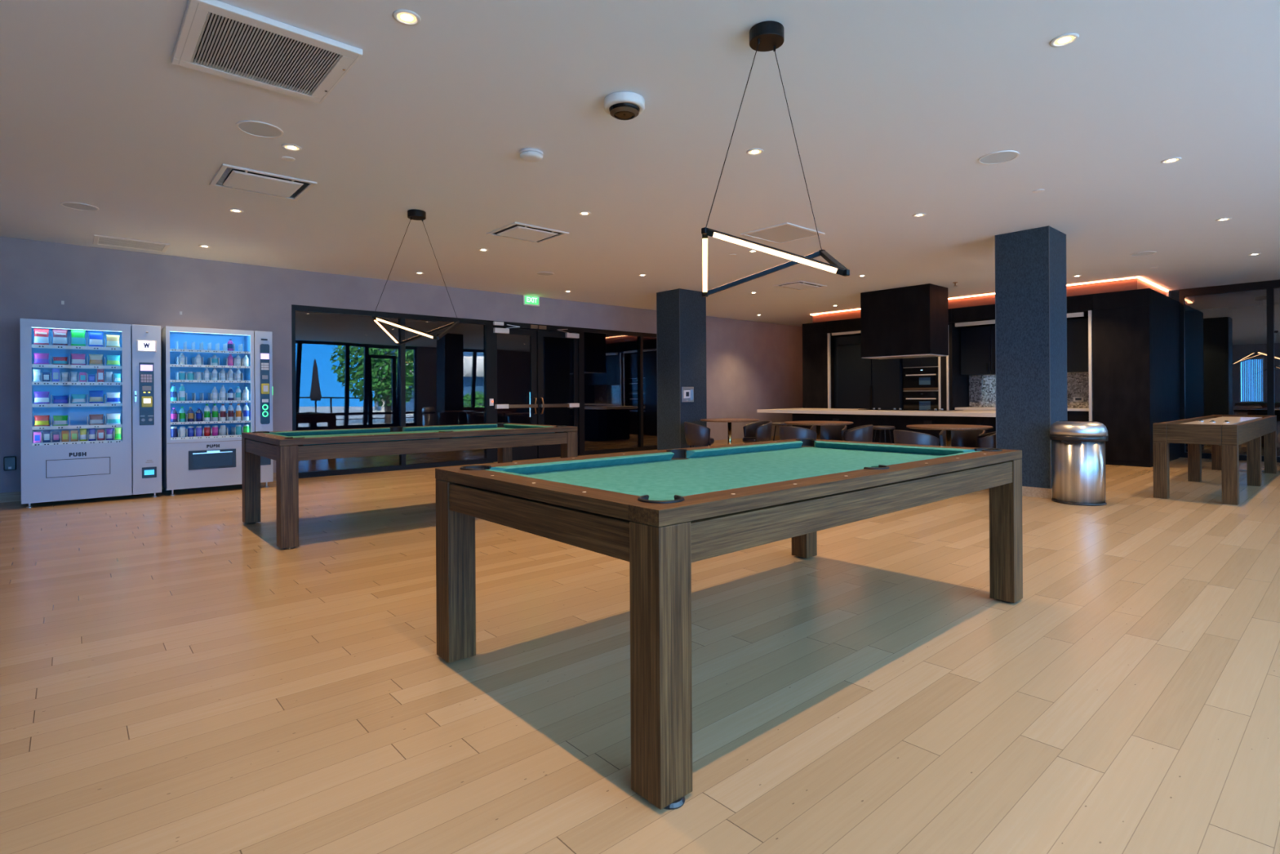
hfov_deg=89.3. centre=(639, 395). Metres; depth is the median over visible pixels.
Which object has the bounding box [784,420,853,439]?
cafe table
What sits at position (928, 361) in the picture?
oven tower
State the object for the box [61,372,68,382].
snack bag
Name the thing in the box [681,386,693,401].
thermostat
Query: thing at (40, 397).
snack bag
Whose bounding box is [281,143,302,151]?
recessed light
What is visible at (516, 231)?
ceiling vent
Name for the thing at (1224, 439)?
table
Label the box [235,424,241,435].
drink can
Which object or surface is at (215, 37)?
ceiling vent
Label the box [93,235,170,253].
ceiling vent
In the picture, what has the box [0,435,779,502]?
baseboard
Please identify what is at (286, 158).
sprinkler cover
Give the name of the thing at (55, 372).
bar
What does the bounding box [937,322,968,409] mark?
pier
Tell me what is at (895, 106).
ceiling
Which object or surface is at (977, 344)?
upper cabinet
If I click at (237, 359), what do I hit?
drink bottle
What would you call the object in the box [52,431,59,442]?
bar
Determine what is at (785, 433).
tub chair
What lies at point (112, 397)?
snack bag
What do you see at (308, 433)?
cushion
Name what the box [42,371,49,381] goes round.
bar
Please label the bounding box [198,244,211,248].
recessed light
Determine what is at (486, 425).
cushion
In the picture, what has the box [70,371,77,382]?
snack bag
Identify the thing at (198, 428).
drink can
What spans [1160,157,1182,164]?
recessed light
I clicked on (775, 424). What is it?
bar stool
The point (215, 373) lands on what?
drink bottle
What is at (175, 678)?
floor
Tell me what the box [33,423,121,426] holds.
shelf
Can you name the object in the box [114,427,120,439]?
snack bag
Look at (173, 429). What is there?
drink can
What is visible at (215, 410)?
drink bottle
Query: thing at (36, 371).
snack bag
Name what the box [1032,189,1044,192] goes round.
sprinkler cover
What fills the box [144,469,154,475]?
display screen
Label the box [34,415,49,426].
snack bag
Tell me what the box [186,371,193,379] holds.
drink can
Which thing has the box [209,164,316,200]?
ceiling vent
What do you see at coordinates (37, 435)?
bar
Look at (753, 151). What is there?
recessed light
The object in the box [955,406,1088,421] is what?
base cabinet
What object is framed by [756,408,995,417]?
island countertop
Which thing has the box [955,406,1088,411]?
countertop
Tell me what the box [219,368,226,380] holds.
drink bottle
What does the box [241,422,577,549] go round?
pool table
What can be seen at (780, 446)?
cushion
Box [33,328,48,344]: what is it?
snack bag
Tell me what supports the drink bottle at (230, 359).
on the vending machine at (200, 461)
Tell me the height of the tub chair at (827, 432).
0.702 m
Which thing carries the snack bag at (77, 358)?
on the vending machine at (130, 464)
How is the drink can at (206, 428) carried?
on the vending machine at (200, 461)
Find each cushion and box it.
[264,432,293,437]
[269,427,390,435]
[402,423,497,431]
[484,469,644,496]
[489,452,674,474]
[503,423,554,428]
[678,468,862,496]
[686,440,802,457]
[813,440,975,455]
[871,450,982,466]
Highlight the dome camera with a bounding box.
[604,91,644,119]
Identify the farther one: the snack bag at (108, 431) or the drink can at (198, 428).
the drink can at (198, 428)
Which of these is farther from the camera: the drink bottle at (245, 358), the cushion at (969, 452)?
the drink bottle at (245, 358)
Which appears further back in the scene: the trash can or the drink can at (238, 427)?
the drink can at (238, 427)
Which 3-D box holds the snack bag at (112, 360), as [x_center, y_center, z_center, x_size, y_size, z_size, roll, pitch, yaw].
[-5.861,-0.395,7.213,0.122,0.120,0.053,0,0,-39]
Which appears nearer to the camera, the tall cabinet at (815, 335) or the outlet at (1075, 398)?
the outlet at (1075, 398)
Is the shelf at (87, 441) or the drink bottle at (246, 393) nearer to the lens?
the shelf at (87, 441)
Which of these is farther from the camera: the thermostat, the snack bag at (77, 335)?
the thermostat
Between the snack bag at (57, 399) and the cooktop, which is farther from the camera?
the cooktop
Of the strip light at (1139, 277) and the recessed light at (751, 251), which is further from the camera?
the strip light at (1139, 277)
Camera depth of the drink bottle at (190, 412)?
7.65 m
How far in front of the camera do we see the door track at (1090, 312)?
10.30 m
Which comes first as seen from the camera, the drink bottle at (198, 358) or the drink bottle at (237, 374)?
the drink bottle at (198, 358)
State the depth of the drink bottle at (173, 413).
7.55 m
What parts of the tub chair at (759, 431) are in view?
seat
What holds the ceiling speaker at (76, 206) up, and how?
attached to the ceiling
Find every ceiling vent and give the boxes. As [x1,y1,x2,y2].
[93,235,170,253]
[171,0,362,103]
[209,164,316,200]
[486,222,568,244]
[740,222,825,244]
[773,280,826,290]
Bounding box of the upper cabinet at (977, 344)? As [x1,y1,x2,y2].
[960,318,1093,375]
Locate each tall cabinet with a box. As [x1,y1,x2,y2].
[802,321,848,408]
[833,334,903,408]
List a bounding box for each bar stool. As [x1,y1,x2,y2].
[772,422,791,440]
[872,425,895,443]
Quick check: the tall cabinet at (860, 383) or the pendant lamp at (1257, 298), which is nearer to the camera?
the pendant lamp at (1257, 298)
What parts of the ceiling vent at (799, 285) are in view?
panel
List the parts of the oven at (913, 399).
trim, handle, door, control panel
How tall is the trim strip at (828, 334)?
2.385 m
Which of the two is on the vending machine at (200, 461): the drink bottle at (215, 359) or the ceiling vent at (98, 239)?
the drink bottle at (215, 359)
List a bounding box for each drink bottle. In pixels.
[170,384,177,400]
[170,407,177,422]
[178,352,185,364]
[178,383,185,400]
[178,406,185,422]
[187,406,193,422]
[195,353,201,364]
[195,407,202,421]
[204,368,209,380]
[204,404,209,421]
[211,354,217,364]
[211,368,217,380]
[212,386,217,400]
[212,404,217,421]
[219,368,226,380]
[219,385,226,400]
[219,403,226,421]
[227,338,233,351]
[227,354,233,365]
[227,368,233,380]
[227,387,233,400]
[227,403,233,420]
[235,354,240,365]
[235,368,240,380]
[235,386,241,399]
[235,403,241,420]
[243,355,248,365]
[243,386,248,399]
[243,403,248,420]
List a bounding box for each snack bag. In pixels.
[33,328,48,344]
[33,352,48,364]
[33,368,40,381]
[34,391,49,404]
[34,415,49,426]
[52,328,67,345]
[53,356,67,364]
[53,395,67,403]
[53,415,67,426]
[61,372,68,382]
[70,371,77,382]
[71,328,85,346]
[71,353,85,364]
[71,394,85,403]
[80,428,86,440]
[88,331,102,346]
[88,354,102,365]
[88,390,103,403]
[88,413,103,425]
[88,428,95,440]
[105,371,112,382]
[106,334,119,346]
[106,355,119,365]
[106,392,120,403]
[106,413,120,424]
[106,427,112,439]
[114,373,120,382]
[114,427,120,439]
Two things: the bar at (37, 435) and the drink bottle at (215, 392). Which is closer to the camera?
the bar at (37, 435)
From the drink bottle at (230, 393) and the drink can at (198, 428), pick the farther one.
the drink bottle at (230, 393)
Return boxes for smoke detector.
[519,148,543,162]
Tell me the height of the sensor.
0.060 m
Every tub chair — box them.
[684,422,714,447]
[742,420,772,443]
[778,426,817,439]
[810,425,846,440]
[844,424,873,442]
[893,429,939,445]
[938,429,985,448]
[977,431,995,448]
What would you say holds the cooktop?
in the island countertop
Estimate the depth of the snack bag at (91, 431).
7.08 m
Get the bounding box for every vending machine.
[20,318,161,507]
[160,325,273,495]
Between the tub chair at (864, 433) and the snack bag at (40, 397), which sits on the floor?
the tub chair at (864, 433)
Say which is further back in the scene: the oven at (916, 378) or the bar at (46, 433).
the oven at (916, 378)
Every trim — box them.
[812,279,1165,322]
[968,315,1088,408]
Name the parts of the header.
panel, panel, panel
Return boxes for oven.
[902,365,938,390]
[902,390,938,408]
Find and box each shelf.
[32,438,122,443]
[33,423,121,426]
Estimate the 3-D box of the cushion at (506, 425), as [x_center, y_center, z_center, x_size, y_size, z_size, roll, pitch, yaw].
[-1.214,0.334,6.977,0.053,0.042,1.028,0,0,-41]
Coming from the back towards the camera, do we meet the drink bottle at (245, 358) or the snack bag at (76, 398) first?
the drink bottle at (245, 358)
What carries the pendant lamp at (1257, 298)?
hanging from the ceiling
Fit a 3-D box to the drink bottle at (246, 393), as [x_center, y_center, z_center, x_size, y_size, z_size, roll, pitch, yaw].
[-4.893,-0.031,8.050,0.062,0.170,0.061,0,0,-41]
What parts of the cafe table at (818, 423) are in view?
post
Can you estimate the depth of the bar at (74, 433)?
6.99 m
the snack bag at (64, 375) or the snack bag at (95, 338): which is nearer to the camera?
the snack bag at (64, 375)
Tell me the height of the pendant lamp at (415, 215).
1.260 m
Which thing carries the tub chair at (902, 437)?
on the floor
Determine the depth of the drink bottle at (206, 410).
7.76 m
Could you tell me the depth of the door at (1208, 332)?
13.36 m
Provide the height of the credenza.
0.770 m
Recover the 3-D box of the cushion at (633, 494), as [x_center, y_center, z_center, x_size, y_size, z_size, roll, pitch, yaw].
[-0.300,0.328,2.365,0.053,0.042,1.028,0,0,-41]
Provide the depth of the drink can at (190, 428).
7.65 m
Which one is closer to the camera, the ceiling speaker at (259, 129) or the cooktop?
the ceiling speaker at (259, 129)
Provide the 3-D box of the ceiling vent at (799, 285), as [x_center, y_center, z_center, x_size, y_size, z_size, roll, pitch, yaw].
[2.614,-1.793,10.578,0.740,0.022,0.530,0,0,-41]
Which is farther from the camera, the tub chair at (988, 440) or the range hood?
the range hood
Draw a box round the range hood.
[860,283,948,359]
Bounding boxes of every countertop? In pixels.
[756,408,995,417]
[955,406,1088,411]
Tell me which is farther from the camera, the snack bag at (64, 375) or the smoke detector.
the snack bag at (64, 375)
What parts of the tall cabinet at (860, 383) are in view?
vent panel, door, handle, door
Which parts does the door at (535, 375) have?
pane, pull handle, pull handle, pane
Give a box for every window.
[291,304,489,478]
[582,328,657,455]
[1179,279,1279,462]
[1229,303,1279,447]
[1239,357,1264,402]
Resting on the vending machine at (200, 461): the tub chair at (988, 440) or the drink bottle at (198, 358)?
the drink bottle at (198, 358)
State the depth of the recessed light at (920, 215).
6.46 m
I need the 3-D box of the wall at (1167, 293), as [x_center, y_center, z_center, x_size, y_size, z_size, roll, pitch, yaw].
[6.846,-0.376,14.248,0.150,2.908,7.537,0,0,-41]
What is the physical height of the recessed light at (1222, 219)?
0.006 m
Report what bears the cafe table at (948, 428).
on the floor
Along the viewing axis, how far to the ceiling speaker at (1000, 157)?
4.89 m
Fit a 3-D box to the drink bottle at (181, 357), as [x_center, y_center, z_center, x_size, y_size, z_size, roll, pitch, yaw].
[-5.384,-0.438,7.620,0.062,0.140,0.061,0,0,-41]
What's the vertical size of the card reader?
0.120 m
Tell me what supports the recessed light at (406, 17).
in the ceiling
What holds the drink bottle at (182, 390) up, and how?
on the vending machine at (200, 461)
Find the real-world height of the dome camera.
0.092 m
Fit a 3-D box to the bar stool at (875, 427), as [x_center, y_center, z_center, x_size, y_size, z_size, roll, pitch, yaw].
[3.676,0.774,9.828,0.364,0.650,0.364,0,0,-41]
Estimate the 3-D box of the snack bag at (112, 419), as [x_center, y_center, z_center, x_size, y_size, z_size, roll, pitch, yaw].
[-5.857,0.255,7.213,0.122,0.120,0.053,0,0,-43]
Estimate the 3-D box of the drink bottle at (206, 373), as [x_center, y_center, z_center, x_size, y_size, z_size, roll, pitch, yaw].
[-5.199,-0.262,7.781,0.062,0.147,0.061,0,0,-41]
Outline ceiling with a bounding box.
[0,0,1279,326]
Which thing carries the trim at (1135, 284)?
attached to the wall at (1167, 293)
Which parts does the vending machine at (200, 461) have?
price rail, price rail, price rail, price rail, price rail, price rail, delivery frame, delivery door, control door, control panel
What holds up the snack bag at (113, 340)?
on the vending machine at (130, 464)
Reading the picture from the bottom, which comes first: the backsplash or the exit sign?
the backsplash
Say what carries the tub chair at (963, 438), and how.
on the floor
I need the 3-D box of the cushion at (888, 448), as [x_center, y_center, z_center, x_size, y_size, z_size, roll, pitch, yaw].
[1.487,0.317,3.939,0.053,0.042,1.028,0,0,-41]
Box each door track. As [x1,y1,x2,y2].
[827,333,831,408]
[831,330,860,335]
[955,311,1084,326]
[1088,310,1093,421]
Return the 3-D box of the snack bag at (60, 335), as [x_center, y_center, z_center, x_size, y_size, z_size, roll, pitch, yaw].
[-6.192,-0.625,6.922,0.122,0.175,0.054,0,0,-42]
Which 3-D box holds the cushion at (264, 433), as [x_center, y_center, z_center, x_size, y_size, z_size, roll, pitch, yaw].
[-3.001,0.345,5.404,0.053,0.042,1.028,0,0,-41]
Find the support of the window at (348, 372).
in the wall at (751, 366)
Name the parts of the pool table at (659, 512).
leg, rail, rail, leg, leg, rail, rail, leg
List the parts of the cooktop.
glass plate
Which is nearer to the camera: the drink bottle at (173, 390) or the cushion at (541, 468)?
the cushion at (541, 468)
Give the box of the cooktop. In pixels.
[857,408,961,410]
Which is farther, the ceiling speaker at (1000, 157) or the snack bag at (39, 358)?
the snack bag at (39, 358)
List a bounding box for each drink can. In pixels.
[170,426,177,437]
[178,371,185,379]
[179,426,185,436]
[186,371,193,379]
[187,426,194,436]
[195,371,201,380]
[195,426,202,436]
[204,425,210,435]
[212,425,217,435]
[220,425,226,435]
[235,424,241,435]
[243,424,248,432]
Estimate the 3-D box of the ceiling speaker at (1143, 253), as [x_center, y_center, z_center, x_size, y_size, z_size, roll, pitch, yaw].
[6.455,-1.824,8.318,0.270,0.008,0.270,0,0,-41]
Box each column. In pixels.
[656,288,706,449]
[994,226,1067,498]
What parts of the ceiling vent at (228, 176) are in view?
panel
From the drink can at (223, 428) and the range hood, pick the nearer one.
the drink can at (223, 428)
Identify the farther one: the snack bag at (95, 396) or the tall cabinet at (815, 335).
the tall cabinet at (815, 335)
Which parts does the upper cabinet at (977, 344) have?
door, door, door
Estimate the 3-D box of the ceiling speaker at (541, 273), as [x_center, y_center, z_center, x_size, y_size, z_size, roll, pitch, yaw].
[-1.381,-1.775,9.426,0.270,0.008,0.270,0,0,-41]
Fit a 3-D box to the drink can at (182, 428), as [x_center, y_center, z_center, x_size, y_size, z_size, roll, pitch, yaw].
[-5.378,0.419,7.620,0.062,0.122,0.061,0,0,-41]
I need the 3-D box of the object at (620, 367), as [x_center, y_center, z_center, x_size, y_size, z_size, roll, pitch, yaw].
[-0.133,-0.089,13.203,2.650,2.420,0.100,0,0,-41]
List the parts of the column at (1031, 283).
baseboard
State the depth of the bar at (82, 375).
7.04 m
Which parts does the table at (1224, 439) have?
leg, rail, rail, leg, leg, leg, rail, leg, rail, leg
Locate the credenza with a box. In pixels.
[1232,408,1279,447]
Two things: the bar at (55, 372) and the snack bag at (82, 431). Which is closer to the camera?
the bar at (55, 372)
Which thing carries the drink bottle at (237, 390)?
on the vending machine at (200, 461)
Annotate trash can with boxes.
[1049,420,1108,506]
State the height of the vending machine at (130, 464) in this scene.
1.957 m
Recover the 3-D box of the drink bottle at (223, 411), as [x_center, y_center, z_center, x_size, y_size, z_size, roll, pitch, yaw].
[-5.074,0.198,7.889,0.062,0.210,0.061,0,0,-41]
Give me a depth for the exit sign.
11.49 m
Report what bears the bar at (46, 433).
on the vending machine at (130, 464)
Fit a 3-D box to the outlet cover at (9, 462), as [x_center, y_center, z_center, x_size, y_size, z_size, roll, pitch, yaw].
[-6.908,0.738,7.110,0.100,0.150,0.066,0,0,-41]
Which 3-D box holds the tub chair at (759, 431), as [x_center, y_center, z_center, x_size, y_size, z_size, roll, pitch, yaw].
[1.916,0.759,10.598,0.485,0.702,0.523,0,0,-16]
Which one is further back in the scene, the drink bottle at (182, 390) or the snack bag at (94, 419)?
the drink bottle at (182, 390)
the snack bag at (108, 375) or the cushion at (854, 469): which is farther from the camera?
the snack bag at (108, 375)
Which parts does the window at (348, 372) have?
pane, pane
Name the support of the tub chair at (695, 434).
on the floor
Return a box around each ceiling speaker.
[60,201,98,211]
[235,120,283,137]
[535,271,554,275]
[977,150,1018,164]
[1129,251,1156,256]
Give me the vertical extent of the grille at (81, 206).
0.004 m
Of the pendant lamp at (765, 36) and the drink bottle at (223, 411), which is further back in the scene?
the drink bottle at (223, 411)
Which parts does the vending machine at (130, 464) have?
price rail, price rail, price rail, price rail, price rail, price rail, lock handle, control panel, control door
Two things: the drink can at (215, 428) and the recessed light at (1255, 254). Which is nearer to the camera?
the drink can at (215, 428)
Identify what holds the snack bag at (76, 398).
on the vending machine at (130, 464)
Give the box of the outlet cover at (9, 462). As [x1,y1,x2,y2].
[3,456,16,470]
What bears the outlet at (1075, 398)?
attached to the backsplash
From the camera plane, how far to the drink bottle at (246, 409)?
8.03 m
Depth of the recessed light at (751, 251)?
8.02 m
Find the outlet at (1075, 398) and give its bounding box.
[1073,396,1083,401]
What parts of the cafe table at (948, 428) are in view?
post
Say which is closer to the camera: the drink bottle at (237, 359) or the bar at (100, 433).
the bar at (100, 433)
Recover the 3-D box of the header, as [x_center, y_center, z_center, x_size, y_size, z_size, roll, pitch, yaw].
[6.441,-1.488,12.834,2.256,0.255,4.786,0,0,-41]
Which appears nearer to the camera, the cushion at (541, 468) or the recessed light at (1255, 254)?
the cushion at (541, 468)
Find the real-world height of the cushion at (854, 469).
0.042 m
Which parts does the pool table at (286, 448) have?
leg, rail, leg, rail, rail, leg, rail, leg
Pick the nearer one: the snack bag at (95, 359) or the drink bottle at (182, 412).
the snack bag at (95, 359)
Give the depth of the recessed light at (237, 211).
6.17 m
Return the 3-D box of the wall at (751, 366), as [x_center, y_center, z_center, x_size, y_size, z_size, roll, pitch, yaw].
[-2.640,-0.318,11.017,18.600,2.908,0.150,0,0,-41]
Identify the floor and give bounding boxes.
[0,440,1279,853]
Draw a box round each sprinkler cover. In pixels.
[281,156,295,161]
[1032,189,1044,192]
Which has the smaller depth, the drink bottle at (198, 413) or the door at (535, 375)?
the drink bottle at (198, 413)
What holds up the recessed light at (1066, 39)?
in the ceiling
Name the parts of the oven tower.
door, door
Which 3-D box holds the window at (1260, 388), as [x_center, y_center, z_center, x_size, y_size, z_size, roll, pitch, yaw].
[12.709,-0.324,13.469,0.060,0.930,0.380,0,0,-41]
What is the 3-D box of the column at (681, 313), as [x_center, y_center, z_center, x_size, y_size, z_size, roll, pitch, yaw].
[0.722,-0.339,11.225,0.671,2.908,0.585,0,0,-41]
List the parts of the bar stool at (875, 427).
seat, leg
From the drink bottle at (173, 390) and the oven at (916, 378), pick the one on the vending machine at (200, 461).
the drink bottle at (173, 390)
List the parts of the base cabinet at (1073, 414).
door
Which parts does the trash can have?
lid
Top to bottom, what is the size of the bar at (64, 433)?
0.120 m
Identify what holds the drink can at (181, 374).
on the vending machine at (200, 461)
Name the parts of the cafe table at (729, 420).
post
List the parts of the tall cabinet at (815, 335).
panel, door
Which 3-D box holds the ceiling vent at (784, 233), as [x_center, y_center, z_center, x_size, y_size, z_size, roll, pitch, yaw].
[1.578,-1.790,7.168,0.700,0.016,0.620,0,0,-41]
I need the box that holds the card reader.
[489,398,493,405]
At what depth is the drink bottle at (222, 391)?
7.87 m
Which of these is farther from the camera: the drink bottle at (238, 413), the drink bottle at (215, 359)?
the drink bottle at (238, 413)
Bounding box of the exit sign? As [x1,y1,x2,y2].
[522,294,539,306]
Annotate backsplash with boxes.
[968,372,1093,407]
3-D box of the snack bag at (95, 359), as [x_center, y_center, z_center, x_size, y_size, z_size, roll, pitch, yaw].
[-5.971,-0.397,7.116,0.122,0.125,0.053,0,0,-39]
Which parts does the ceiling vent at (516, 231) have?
panel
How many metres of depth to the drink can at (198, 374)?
7.70 m
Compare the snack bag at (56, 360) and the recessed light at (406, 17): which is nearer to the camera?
the recessed light at (406, 17)
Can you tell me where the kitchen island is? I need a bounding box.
[756,408,995,445]
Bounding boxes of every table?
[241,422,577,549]
[435,438,1022,809]
[700,417,759,444]
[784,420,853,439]
[906,424,992,446]
[1152,414,1276,505]
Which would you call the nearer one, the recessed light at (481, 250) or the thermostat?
the recessed light at (481, 250)
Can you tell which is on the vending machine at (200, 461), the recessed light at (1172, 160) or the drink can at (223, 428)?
the drink can at (223, 428)
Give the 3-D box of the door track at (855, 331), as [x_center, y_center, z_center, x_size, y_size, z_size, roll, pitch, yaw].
[4.841,-1.320,12.989,0.055,0.050,2.230,0,0,-41]
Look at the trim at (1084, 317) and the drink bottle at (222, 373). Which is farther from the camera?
the trim at (1084, 317)
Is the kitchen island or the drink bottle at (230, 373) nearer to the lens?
the drink bottle at (230, 373)
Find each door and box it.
[488,320,582,462]
[1185,307,1232,447]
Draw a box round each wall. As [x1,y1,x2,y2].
[0,236,802,493]
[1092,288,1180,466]
[1164,290,1170,297]
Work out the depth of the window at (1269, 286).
10.71 m
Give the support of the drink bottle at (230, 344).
on the vending machine at (200, 461)
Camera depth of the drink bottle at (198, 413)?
7.71 m
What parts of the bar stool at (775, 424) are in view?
seat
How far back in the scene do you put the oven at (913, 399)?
12.55 m
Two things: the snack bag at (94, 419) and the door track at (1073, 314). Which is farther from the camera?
the door track at (1073, 314)
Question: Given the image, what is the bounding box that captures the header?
[827,293,1092,335]
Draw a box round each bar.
[33,431,40,443]
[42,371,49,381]
[43,430,50,442]
[52,368,59,382]
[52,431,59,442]
[61,430,68,441]
[71,430,78,441]
[79,372,86,382]
[88,374,95,382]
[97,368,103,382]
[97,429,104,440]
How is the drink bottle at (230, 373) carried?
on the vending machine at (200, 461)
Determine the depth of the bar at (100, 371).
7.13 m
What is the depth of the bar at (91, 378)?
7.08 m
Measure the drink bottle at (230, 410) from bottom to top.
0.215 m
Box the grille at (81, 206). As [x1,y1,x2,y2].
[62,203,97,210]
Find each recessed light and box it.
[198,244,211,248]
[228,208,244,213]
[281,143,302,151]
[392,9,421,26]
[478,248,488,251]
[577,211,591,215]
[746,148,764,155]
[747,249,758,252]
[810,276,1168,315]
[912,213,925,217]
[1049,32,1079,47]
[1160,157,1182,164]
[1215,217,1231,221]
[1248,253,1261,255]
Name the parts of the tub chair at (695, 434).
seat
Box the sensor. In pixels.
[493,321,503,325]
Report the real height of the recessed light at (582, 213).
0.006 m
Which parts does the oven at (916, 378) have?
trim, control panel, door, trim, handle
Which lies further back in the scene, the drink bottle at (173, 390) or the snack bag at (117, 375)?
the drink bottle at (173, 390)
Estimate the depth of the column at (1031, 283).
7.09 m
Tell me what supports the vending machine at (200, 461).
on the floor
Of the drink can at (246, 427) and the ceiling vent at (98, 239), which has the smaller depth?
the ceiling vent at (98, 239)
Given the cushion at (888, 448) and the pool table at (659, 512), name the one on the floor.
the pool table at (659, 512)
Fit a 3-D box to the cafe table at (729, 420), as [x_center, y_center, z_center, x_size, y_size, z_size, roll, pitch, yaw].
[1.450,0.744,10.465,0.950,0.734,0.950,0,0,-41]
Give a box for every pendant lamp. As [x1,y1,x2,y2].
[371,208,460,345]
[701,21,849,297]
[1231,296,1279,364]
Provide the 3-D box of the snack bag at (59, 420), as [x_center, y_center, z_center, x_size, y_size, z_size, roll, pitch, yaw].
[-6.187,0.262,6.923,0.122,0.110,0.053,0,0,-45]

